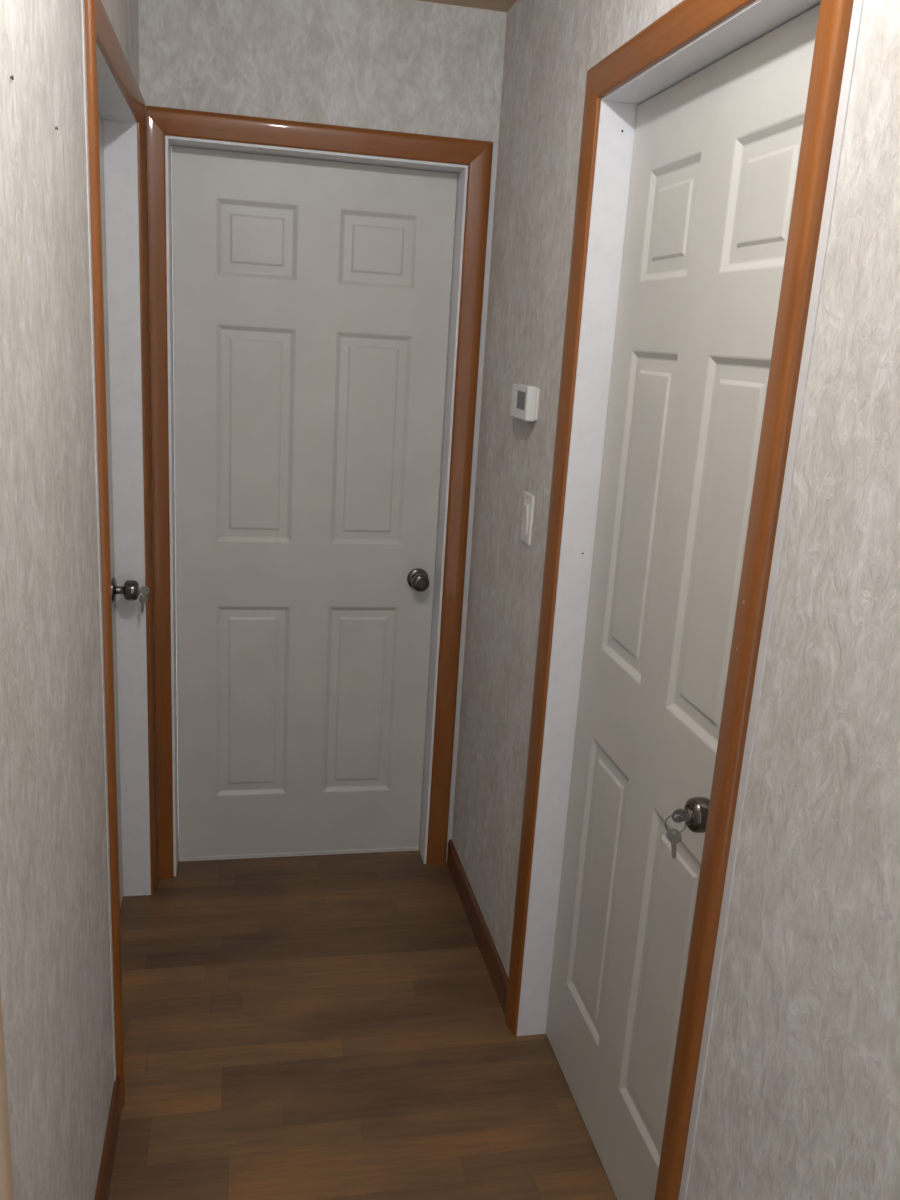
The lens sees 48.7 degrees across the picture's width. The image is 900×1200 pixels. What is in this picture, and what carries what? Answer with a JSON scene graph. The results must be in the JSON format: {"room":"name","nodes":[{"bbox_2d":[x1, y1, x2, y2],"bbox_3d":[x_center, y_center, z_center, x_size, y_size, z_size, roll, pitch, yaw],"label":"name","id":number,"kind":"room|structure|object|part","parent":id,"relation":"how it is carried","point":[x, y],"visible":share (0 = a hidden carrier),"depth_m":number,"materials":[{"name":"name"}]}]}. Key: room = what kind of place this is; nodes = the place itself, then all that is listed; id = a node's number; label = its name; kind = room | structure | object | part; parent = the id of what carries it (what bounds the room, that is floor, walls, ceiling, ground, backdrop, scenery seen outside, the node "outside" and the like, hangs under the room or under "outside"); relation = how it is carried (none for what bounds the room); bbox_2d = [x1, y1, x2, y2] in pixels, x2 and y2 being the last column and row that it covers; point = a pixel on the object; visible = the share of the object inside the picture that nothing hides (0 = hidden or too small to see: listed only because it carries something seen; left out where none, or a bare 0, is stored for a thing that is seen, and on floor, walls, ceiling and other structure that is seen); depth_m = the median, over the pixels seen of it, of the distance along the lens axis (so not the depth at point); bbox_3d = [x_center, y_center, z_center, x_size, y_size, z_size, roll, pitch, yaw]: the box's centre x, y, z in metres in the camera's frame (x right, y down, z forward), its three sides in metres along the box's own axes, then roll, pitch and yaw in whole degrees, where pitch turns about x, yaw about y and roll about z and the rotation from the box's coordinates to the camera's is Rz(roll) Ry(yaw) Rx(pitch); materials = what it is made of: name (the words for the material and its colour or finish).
{"room":"home hallway","nodes":[
{"label":"home hallway","id":0,"kind":"room"},
{"bbox_2d":[0,0,138,1199],"bbox_3d":[-0.538,0.089,1.061,0.115,2.448,3.372,0,15,-12],"label":"wall","id":1,"kind":"structure","parent":0,"point":[56,995],"depth_m":1.33,"materials":[{"name":"paint"}]},
{"bbox_2d":[0,982,13,1199],"bbox_3d":[-0.443,0.140,0.929,0.017,2.428,0.062,0,15,-12],"label":"trim","id":2,"kind":"structure","parent":1,"relation":"attached to","point":[6,1174],"depth_m":1.02,"materials":[{"name":"beige wood"}]},
{"bbox_2d":[94,1075,121,1199],"bbox_3d":[-0.611,1.146,1.681,0.012,0.084,0.859,0,15,-12],"label":"baseboard","id":3,"kind":"structure","parent":1,"relation":"attached to","point":[110,1141],"depth_m":1.93,"materials":[{"name":"brown wood"}]},
{"bbox_2d":[81,0,157,1107],"bbox_3d":[-0.776,-0.068,2.232,0.133,2.127,0.917,0,15,-12],"label":"door","id":4,"kind":"structure","parent":1,"relation":"in","point":[114,103],"depth_m":2.45,"materials":[{"name":"white paint"}]},
{"bbox_3d":[-0.638,0.039,1.857,0.017,2.127,0.062,0,15,-12],"label":"casing","id":5,"kind":"part","parent":4,"relation":"part of","materials":[{"name":"wood"}]},
{"bbox_3d":[-0.834,-0.025,2.584,0.044,0.054,0.054,0,15,-12],"label":"knob","id":6,"kind":"part","parent":4,"relation":"part of","materials":[{"name":"grey metal"}]},
{"bbox_2d":[139,586,148,612],"bbox_3d":[-0.810,-0.001,2.595,0.048,0.072,0.007,-1,15,-16],"label":"key","id":7,"kind":"object","parent":4,"relation":"attached to","point":[143,589],"visible":0.98,"depth_m":2.59,"materials":[{"name":"silver metal"}]},
{"bbox_3d":[-0.804,-0.180,2.648,0.017,2.127,0.062,0,15,-12],"label":"casing","id":8,"kind":"part","parent":4,"relation":"part of","materials":[{"name":"wood"}]},
{"bbox_2d":[138,0,506,863],"bbox_3d":[-0.382,-0.363,2.814,1.138,2.448,0.115,0,15,-12],"label":"wall","id":9,"kind":"structure","parent":0,"point":[406,66],"depth_m":2.50,"materials":[{"name":"paint"}]},
{"bbox_2d":[146,105,497,879],"bbox_3d":[-0.383,-0.203,2.856,0.894,2.118,0.145,0,15,-12],"label":"door","id":10,"kind":"structure","parent":9,"relation":"in","point":[321,316],"depth_m":2.83,"materials":[{"name":"white paint"}]},
{"bbox_3d":[-0.787,-0.180,2.710,0.043,2.099,0.017,0,15,-12],"label":"casing","id":11,"kind":"part","parent":10,"relation":"part of","materials":[{"name":"wood"}]},
{"bbox_3d":[-0.089,-0.053,2.949,0.054,0.054,0.044,0,15,-12],"label":"knob","id":12,"kind":"part","parent":10,"relation":"part of","materials":[{"name":"grey metal"}]},
{"bbox_3d":[0.020,-0.184,2.878,0.062,2.118,0.017,0,15,-12],"label":"casing","id":13,"kind":"part","parent":10,"relation":"part of","materials":[{"name":"wood"}]},
{"bbox_2d":[108,844,616,1199],"bbox_3d":[-0.127,1.278,1.556,1.508,0.050,3.722,0,15,-12],"label":"floor","id":14,"kind":"structure","parent":0,"point":[313,1027],"depth_m":2.30,"materials":[{"name":"brown wood"}]},
{"bbox_2d":[418,0,516,11],"bbox_3d":[0.036,-1.079,0.859,0.908,0.020,3.372,0,15,-12],"label":"ceiling","id":15,"kind":"structure","parent":0,"point":[495,5],"depth_m":2.50,"materials":[{"name":"beige paint"}]},
{"bbox_2d":[452,0,899,1199],"bbox_3d":[0.464,0.096,1.273,0.115,2.448,3.372,0,15,-12],"label":"wall","id":16,"kind":"structure","parent":0,"point":[800,1097],"depth_m":1.22,"materials":[{"name":"paint"}]},
{"bbox_2d":[447,839,507,1014],"bbox_3d":[0.071,0.894,2.798,0.012,0.084,0.752,0,15,-12],"label":"baseboard","id":17,"kind":"structure","parent":16,"relation":"attached to","point":[495,968],"depth_m":2.73,"materials":[{"name":"brown wood"}]},
{"bbox_2d":[510,383,539,421],"bbox_3d":[0.174,-0.461,2.314,0.032,0.078,0.138,0,15,-12],"label":"thermostat","id":18,"kind":"object","parent":16,"relation":"attached to","point":[525,398],"visible":1,"depth_m":2.26,"materials":[{"name":"white plastic"}]},
{"bbox_3d":[0.186,-0.461,2.317,0.008,0.070,0.130,0,15,-12],"label":"mounting plate","id":19,"kind":"part","parent":18,"relation":"part of","materials":[{"name":"white plastic"}]},
{"bbox_2d":[520,492,534,545],"bbox_3d":[0.178,-0.191,2.325,0.014,0.116,0.070,0,15,-12],"label":"light switch","id":20,"kind":"object","parent":16,"relation":"attached to","point":[528,503],"visible":1,"depth_m":2.31,"materials":[{"name":"white plastic"}]},
{"bbox_2d":[505,0,863,1199],"bbox_3d":[0.350,0.124,1.769,0.132,2.127,0.934,0,15,-12],"label":"door","id":21,"kind":"structure","parent":16,"relation":"in","point":[712,137],"depth_m":1.73,"materials":[{"name":"white paint"}]},
{"bbox_3d":[0.211,0.014,2.153,0.017,2.127,0.062,0,15,-12],"label":"casing","id":22,"kind":"part","parent":21,"relation":"part of","materials":[{"name":"wood"}]},
{"bbox_2d":[665,808,687,858],"bbox_3d":[0.352,0.355,1.506,0.056,0.083,0.011,2,15,-6],"label":"key","id":23,"kind":"object","parent":21,"relation":"attached to","point":[675,838],"visible":0.99,"depth_m":1.50,"materials":[{"name":"silver metal"}]},
{"bbox_3d":[0.383,0.326,1.506,0.044,0.054,0.054,0,15,-12],"label":"knob","id":24,"kind":"part","parent":21,"relation":"part of","materials":[{"name":"grey metal"}]},
{"bbox_3d":[0.377,0.233,1.361,0.017,2.127,0.062,0,15,-12],"label":"casing","id":25,"kind":"part","parent":21,"relation":"part of","materials":[{"name":"brown wood"}]}
]}

